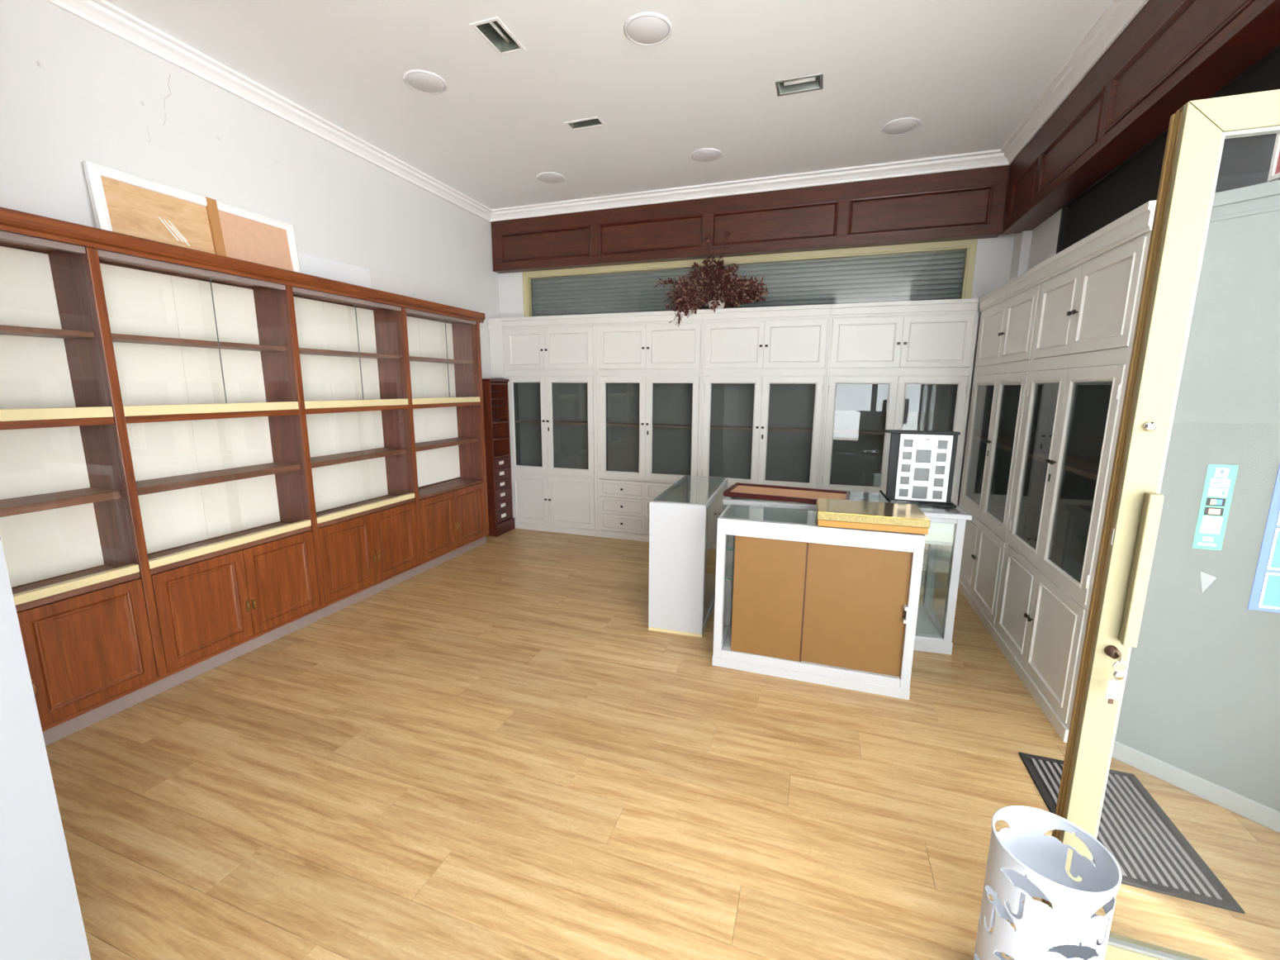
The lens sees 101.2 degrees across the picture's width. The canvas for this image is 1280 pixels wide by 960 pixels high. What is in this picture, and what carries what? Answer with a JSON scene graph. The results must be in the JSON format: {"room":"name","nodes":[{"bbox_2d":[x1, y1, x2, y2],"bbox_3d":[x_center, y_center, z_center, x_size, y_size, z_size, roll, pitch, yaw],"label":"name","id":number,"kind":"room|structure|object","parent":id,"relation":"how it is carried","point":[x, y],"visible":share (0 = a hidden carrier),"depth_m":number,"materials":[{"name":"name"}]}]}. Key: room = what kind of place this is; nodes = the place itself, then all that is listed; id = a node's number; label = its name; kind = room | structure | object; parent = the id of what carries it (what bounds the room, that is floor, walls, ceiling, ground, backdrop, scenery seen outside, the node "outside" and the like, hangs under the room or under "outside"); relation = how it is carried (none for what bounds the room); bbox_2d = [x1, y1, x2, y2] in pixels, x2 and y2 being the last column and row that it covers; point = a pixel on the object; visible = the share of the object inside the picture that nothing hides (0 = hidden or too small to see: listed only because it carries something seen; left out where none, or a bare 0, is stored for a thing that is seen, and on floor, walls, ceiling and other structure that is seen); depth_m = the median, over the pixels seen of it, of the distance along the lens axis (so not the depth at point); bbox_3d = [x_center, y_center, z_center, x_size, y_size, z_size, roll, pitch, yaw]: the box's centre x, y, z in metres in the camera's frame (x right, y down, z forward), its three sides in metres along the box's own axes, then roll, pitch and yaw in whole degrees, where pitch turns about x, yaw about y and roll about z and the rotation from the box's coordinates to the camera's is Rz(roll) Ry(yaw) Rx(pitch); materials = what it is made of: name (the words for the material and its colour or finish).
{"room":"retail shop","nodes":[
{"label":"retail shop","id":0,"kind":"room"},
{"bbox_2d":[0,535,90,959],"bbox_3d":[-2.195,-0.300,1.212,1.760,3.360,0.200,4,11,18],"label":"wall","id":1,"kind":"structure","parent":0,"point":[40,915],"depth_m":1.16,"materials":[{"name":"white paint"}]},
{"bbox_2d":[0,0,502,379],"bbox_3d":[-2.354,-0.799,3.728,0.201,3.460,4.950,4,11,18],"label":"wall","id":2,"kind":"structure","parent":0,"point":[73,92],"depth_m":2.92,"materials":[{"name":"white paint"}]},
{"bbox_2d":[44,0,492,222],"bbox_3d":[-2.225,-2.343,3.346,0.095,0.085,4.428,4,11,18],"label":"trim","id":3,"kind":"structure","parent":2,"relation":"attached to","point":[101,14],"depth_m":3.08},
{"bbox_2d":[489,149,1009,222],"bbox_3d":[0.608,-2.558,4.651,4.602,0.085,0.095,4,11,18],"label":"trim","id":4,"kind":"structure","parent":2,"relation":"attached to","point":[995,158],"depth_m":4.49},
{"bbox_2d":[104,0,1112,208],"bbox_3d":[0.476,-2.273,2.488,6.160,0.130,4.950,4,11,18],"label":"ceiling","id":5,"kind":"structure","parent":0,"point":[971,72],"depth_m":3.02,"materials":[{"name":"white paint"}]},
{"bbox_2d":[469,17,526,56],"bbox_3d":[-0.720,-2.287,2.675,0.160,0.066,0.264,4,11,18],"label":"recessed light","id":6,"kind":"object","parent":5,"relation":"in","point":[493,30],"visible":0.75,"depth_m":2.71,"materials":[{"name":"white metal"}]},
{"bbox_2d":[564,116,606,131],"bbox_3d":[-0.372,-2.441,3.552,0.260,0.066,0.124,4,11,18],"label":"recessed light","id":7,"kind":"object","parent":5,"relation":"in","point":[596,121],"visible":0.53,"depth_m":3.58,"materials":[{"name":"white metal"}]},
{"bbox_2d":[775,72,823,96],"bbox_3d":[0.937,-2.349,3.082,0.264,0.066,0.164,4,11,18],"label":"recessed light","id":8,"kind":"object","parent":5,"relation":"in","point":[815,82],"visible":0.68,"depth_m":3.11,"materials":[{"name":"metal"}]},
{"bbox_2d":[45,527,1279,959],"bbox_3d":[0.456,1.060,3.080,5.760,0.060,4.790,4,11,18],"label":"floor","id":9,"kind":"structure","parent":0,"point":[491,751],"depth_m":2.01,"materials":[{"name":"brown wood"}]},
{"bbox_2d":[0,206,488,745],"bbox_3d":[-2.220,-0.167,3.392,0.330,2.214,3.782,4,11,18],"label":"bookcase","id":10,"kind":"object","parent":9,"relation":"on","point":[196,475],"visible":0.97,"depth_m":2.89,"materials":[{"name":"brown wood"}]},
{"bbox_2d":[82,161,300,272],"bbox_3d":[-2.409,-1.395,2.953,0.072,0.358,1.025,4,11,18],"label":"framed board","id":11,"kind":"object","parent":10,"relation":"on","point":[122,202],"visible":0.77,"depth_m":2.83,"materials":[{"name":"brown wood"}]},
{"bbox_2d":[297,251,371,288],"bbox_3d":[-2.171,-1.464,3.760,0.039,0.210,0.615,4,11,18],"label":"board","id":12,"kind":"object","parent":10,"relation":"on","point":[310,264],"visible":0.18,"depth_m":3.74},
{"bbox_2d":[482,378,515,536],"bbox_3d":[-1.540,-0.239,5.524,0.236,1.618,0.351,4,11,18],"label":"drawer cabinet","id":13,"kind":"object","parent":9,"relation":"on","point":[495,393],"visible":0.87,"depth_m":5.51,"materials":[{"name":"brown wood"}]},
{"bbox_2d":[490,383,507,384],"bbox_3d":[-1.531,-0.986,5.391,0.196,0.016,0.286,4,11,18],"label":"shelf","id":14,"kind":"object","parent":13,"relation":"attached to","point":[490,383],"depth_m":5.36,"materials":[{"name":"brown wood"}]},
{"bbox_2d":[492,420,507,423],"bbox_3d":[-1.533,-0.602,5.460,0.196,0.016,0.286,4,11,18],"label":"shelf","id":15,"kind":"object","parent":13,"relation":"attached to","point":[493,421],"depth_m":5.51,"materials":[{"name":"brown wood"}]},
{"bbox_2d":[493,436,508,440],"bbox_3d":[-1.534,-0.435,5.489,0.196,0.016,0.286,4,11,18],"label":"shelf","id":16,"kind":"object","parent":13,"relation":"attached to","point":[495,438],"depth_m":5.52,"materials":[{"name":"brown wood"}]},
{"bbox_2d":[493,453,509,458],"bbox_3d":[-1.535,-0.253,5.522,0.196,0.016,0.286,4,11,18],"label":"shelf","id":17,"kind":"object","parent":13,"relation":"attached to","point":[495,455],"depth_m":5.55,"materials":[{"name":"brown wood"}]},
{"bbox_2d":[501,313,597,536],"bbox_3d":[-0.902,-0.561,5.582,1.060,2.240,0.269,4,11,18],"label":"tall cabinet","id":18,"kind":"object","parent":9,"relation":"on","point":[547,350],"visible":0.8,"depth_m":5.47,"materials":[{"name":"paint"}]},
{"bbox_2d":[488,317,504,378],"bbox_3d":[-1.500,-1.391,5.573,0.163,0.610,0.110,4,11,18],"label":"filler panel","id":19,"kind":"object","parent":18,"relation":"attached to","point":[495,330],"visible":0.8,"depth_m":5.53,"materials":[{"name":"white paint"}]},
{"bbox_2d":[515,419,587,425],"bbox_3d":[-0.893,-0.612,5.598,1.010,0.023,0.193,4,11,18],"label":"shelf","id":20,"kind":"object","parent":18,"relation":"attached to","point":[517,421],"depth_m":5.56,"materials":[{"name":"brown wood"}]},
{"bbox_2d":[595,309,703,541],"bbox_3d":[0.105,-0.495,5.245,1.064,2.240,0.269,4,11,18],"label":"tall cabinet","id":21,"kind":"object","parent":9,"relation":"on","point":[628,343],"visible":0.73,"depth_m":5.11,"materials":[{"name":"paint"}]},
{"bbox_2d":[606,421,692,428],"bbox_3d":[0.114,-0.545,5.261,1.014,0.023,0.193,4,11,18],"label":"shelf","id":22,"kind":"object","parent":21,"relation":"attached to","point":[608,424],"depth_m":5.20,"materials":[{"name":"brown wood"}]},
{"bbox_2d":[648,475,728,637],"bbox_3d":[0.372,0.475,3.757,0.352,0.854,1.021,3,11,17],"label":"display counter","id":23,"kind":"object","parent":9,"relation":"on","point":[681,599],"depth_m":3.29,"materials":[{"name":"white paint"}]},
{"bbox_2d":[705,523,716,554],"bbox_3d":[0.376,0.433,3.759,0.288,0.016,0.939,3,11,17],"label":"shelf","id":24,"kind":"object","parent":23,"relation":"attached to","point":[711,528],"depth_m":3.87,"materials":[{"name":"glass"}]},
{"bbox_2d":[698,303,831,549],"bbox_3d":[1.126,-0.428,4.902,1.090,2.240,0.269,4,11,18],"label":"tall cabinet","id":25,"kind":"object","parent":9,"relation":"on","point":[760,346],"visible":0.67,"depth_m":4.70,"materials":[{"name":"paint"}]},
{"bbox_2d":[654,231,767,326],"bbox_3d":[0.636,-1.820,4.794,1.059,0.834,0.255,4,11,18],"label":"dried plant","id":26,"kind":"object","parent":25,"relation":"on","point":[718,292],"visible":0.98,"depth_m":4.75,"materials":[{"name":"red plant"}]},
{"bbox_2d":[710,425,812,432],"bbox_3d":[1.135,-0.478,4.919,1.040,0.023,0.193,4,11,18],"label":"shelf","id":27,"kind":"object","parent":25,"relation":"attached to","point":[712,427],"depth_m":4.86,"materials":[{"name":"brown wood"}]},
{"bbox_2d":[711,504,925,699],"bbox_3d":[0.945,0.626,2.907,1.006,0.861,0.375,4,11,18],"label":"display counter","id":28,"kind":"object","parent":9,"relation":"on","point":[811,602],"depth_m":2.75,"materials":[{"name":"white paint"}]},
{"bbox_2d":[815,497,930,534],"bbox_3d":[1.190,0.182,2.740,0.510,0.074,0.357,4,11,17],"label":"tray","id":29,"kind":"object","parent":28,"relation":"on","point":[872,515],"visible":1,"depth_m":2.62,"materials":[{"name":"mirror"}]},
{"bbox_2d":[817,497,929,520],"bbox_3d":[1.190,0.147,2.735,0.504,0.004,0.349,4,11,17],"label":"mirror","id":30,"kind":"object","parent":28,"relation":"on","point":[859,509],"depth_m":2.67,"materials":[{"name":"gold metal"}]},
{"bbox_2d":[722,484,971,654],"bbox_3d":[1.258,0.532,3.450,1.387,0.858,0.555,3,10,15],"label":"display counter","id":31,"kind":"object","parent":9,"relation":"on","point":[947,527],"depth_m":3.13,"materials":[{"name":"white paint"}]},
{"bbox_2d":[723,482,850,503],"bbox_3d":[0.952,0.088,3.401,0.752,0.030,0.365,5,11,23],"label":"display tray","id":32,"kind":"object","parent":31,"relation":"on","point":[782,493],"visible":0.82,"depth_m":3.40,"materials":[{"name":"brown wood"}]},
{"bbox_2d":[878,429,960,507],"bbox_3d":[1.673,-0.073,3.153,0.422,0.442,0.095,3,11,17],"label":"picture frame","id":33,"kind":"object","parent":31,"relation":"on","point":[921,468],"visible":1,"depth_m":3.15,"materials":[{"name":"white paper"}]},
{"bbox_2d":[921,438,932,445],"bbox_3d":[1.701,-0.226,3.115,0.055,0.037,0.001,3,11,17],"label":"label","id":34,"kind":"object","parent":33,"relation":"attached to","point":[926,438],"depth_m":3.11,"materials":[{"name":"white paper"}]},
{"bbox_2d":[924,540,952,545],"bbox_3d":[1.259,0.302,3.407,1.255,0.017,0.439,3,10,15],"label":"shelf","id":35,"kind":"object","parent":31,"relation":"attached to","point":[931,542],"depth_m":3.05,"materials":[{"name":"white paint"}]},
{"bbox_2d":[819,298,979,573],"bbox_3d":[2.161,-0.360,4.556,1.094,2.240,0.269,4,11,18],"label":"tall cabinet","id":36,"kind":"object","parent":9,"relation":"on","point":[897,344],"visible":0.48,"depth_m":4.34,"materials":[{"name":"paint"}]},
{"bbox_2d":[833,428,884,434],"bbox_3d":[2.170,-0.410,4.572,1.044,0.023,0.193,4,11,18],"label":"shelf","id":37,"kind":"object","parent":36,"relation":"attached to","point":[837,431],"depth_m":4.59,"materials":[{"name":"wood"}]},
{"bbox_2d":[957,263,1042,636],"bbox_3d":[2.545,-0.198,3.656,0.269,2.240,1.209,4,11,18],"label":"tall cabinet","id":38,"kind":"object","parent":9,"relation":"on","point":[1009,312],"visible":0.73,"depth_m":3.65,"materials":[{"name":"paint"}]},
{"bbox_2d":[973,435,1014,451],"bbox_3d":[2.570,-0.242,3.640,0.193,0.023,1.159,4,11,18],"label":"shelf","id":39,"kind":"object","parent":38,"relation":"attached to","point":[1005,442],"depth_m":3.88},
{"bbox_2d":[973,805,1121,959],"bbox_3d":[0.964,1.099,1.272,0.240,0.500,0.240,4,11,18],"label":"umbrella stand","id":40,"kind":"object","parent":9,"relation":"on","point":[1024,863],"visible":1,"depth_m":1.24,"materials":[{"name":"white metal"}]},
{"bbox_2d":[992,199,1156,742],"bbox_3d":[2.179,-0.012,2.599,0.269,2.240,1.055,4,11,18],"label":"tall cabinet","id":41,"kind":"object","parent":9,"relation":"on","point":[1092,288],"visible":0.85,"depth_m":2.62,"materials":[{"name":"paint"}]},
{"bbox_2d":[1028,453,1099,480],"bbox_3d":[2.203,-0.057,2.583,0.193,0.023,1.005,4,11,18],"label":"shelf","id":42,"kind":"object","parent":41,"relation":"attached to","point":[1083,465],"depth_m":2.69,"materials":[{"name":"brown wood"}]},
{"bbox_2d":[1018,751,1245,913],"bbox_3d":[1.726,1.238,1.923,0.400,0.008,0.605,4,11,18],"label":"door mat","id":43,"kind":"object","parent":9,"relation":"on","point":[1150,852],"visible":0.68,"depth_m":1.82,"materials":[{"name":"black rubber"}]},
{"bbox_2d":[533,252,962,315],"bbox_3d":[0.792,-1.667,5.119,4.165,0.800,0.040,4,11,18],"label":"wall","id":44,"kind":"structure","parent":0,"point":[953,253],"depth_m":4.85,"materials":[{"name":"grey metal"}]},
{"bbox_2d":[497,166,1016,506],"bbox_3d":[0.864,-0.978,5.129,4.980,3.360,0.200,4,11,18],"label":"wall","id":45,"kind":"structure","parent":0,"point":[856,458],"depth_m":5.05,"materials":[{"name":"white paint"}]},
{"bbox_2d":[522,238,977,347],"bbox_3d":[0.742,-1.656,4.971,4.165,0.829,0.072,4,11,18],"label":"window","id":46,"kind":"structure","parent":45,"relation":"in","point":[969,245],"depth_m":4.69,"materials":[{"name":"beige wood"}]},
{"bbox_2d":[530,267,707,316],"bbox_3d":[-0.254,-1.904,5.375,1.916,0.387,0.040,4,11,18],"label":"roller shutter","id":47,"kind":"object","parent":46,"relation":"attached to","point":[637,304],"depth_m":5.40,"materials":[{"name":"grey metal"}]},
{"bbox_2d":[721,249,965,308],"bbox_3d":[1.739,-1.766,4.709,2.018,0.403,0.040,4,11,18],"label":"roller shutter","id":48,"kind":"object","parent":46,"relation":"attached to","point":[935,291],"depth_m":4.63,"materials":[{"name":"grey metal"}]},
{"bbox_2d":[491,165,1009,273],"bbox_3d":[0.647,-2.304,4.796,4.585,0.505,0.126,4,11,18],"label":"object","id":49,"kind":"structure","parent":45,"relation":"attached to","point":[969,204],"depth_m":4.59,"materials":[{"name":"brown wood"}]},
{"bbox_2d":[1009,208,1061,280],"bbox_3d":[2.330,-0.443,2.167,0.260,3.360,4.550,4,11,18],"label":"wall","id":50,"kind":"structure","parent":0,"point":[1031,248],"depth_m":3.87,"materials":[{"name":"white paint"}]},
{"bbox_2d":[1000,0,1148,164],"bbox_3d":[2.040,-2.063,1.917,0.095,0.085,4.428,4,11,18],"label":"trim","id":51,"kind":"structure","parent":50,"relation":"attached to","point":[1118,15],"depth_m":2.84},
{"bbox_2d":[1000,0,1279,234],"bbox_3d":[2.164,-1.779,1.925,0.186,0.515,4.410,4,11,18],"label":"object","id":52,"kind":"structure","parent":50,"relation":"attached to","point":[1173,54],"depth_m":2.38,"materials":[{"name":"brown wood"}]},
{"bbox_2d":[1040,89,1279,959],"bbox_3d":[1.540,0.292,1.129,0.885,2.123,0.108,4,11,18],"label":"door","id":53,"kind":"structure","parent":50,"relation":"in","point":[1197,132],"depth_m":1.19,"materials":[{"name":"beige wood"}]},
{"bbox_2d":[1055,44,1279,254],"bbox_3d":[2.187,-1.244,1.716,0.064,0.505,3.780,4,11,18],"label":"window","id":54,"kind":"structure","parent":50,"relation":"in","point":[1244,161],"depth_m":2.53,"materials":[{"name":"black glass"}]},
{"bbox_2d":[1266,132,1279,182],"bbox_3d":[2.104,-1.070,1.676,0.014,0.155,0.195,4,11,18],"label":"sign","id":55,"kind":"object","parent":54,"relation":"attached to","point":[1274,171],"visible":0.85,"depth_m":1.76,"materials":[{"name":"white plastic"}]},
{"bbox_2d":[1111,180,1279,832],"bbox_3d":[2.411,0.185,1.513,0.044,2.235,1.500,-6,12,-33],"label":"wall partition","id":56,"kind":"structure","parent":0,"point":[1200,710],"depth_m":1.92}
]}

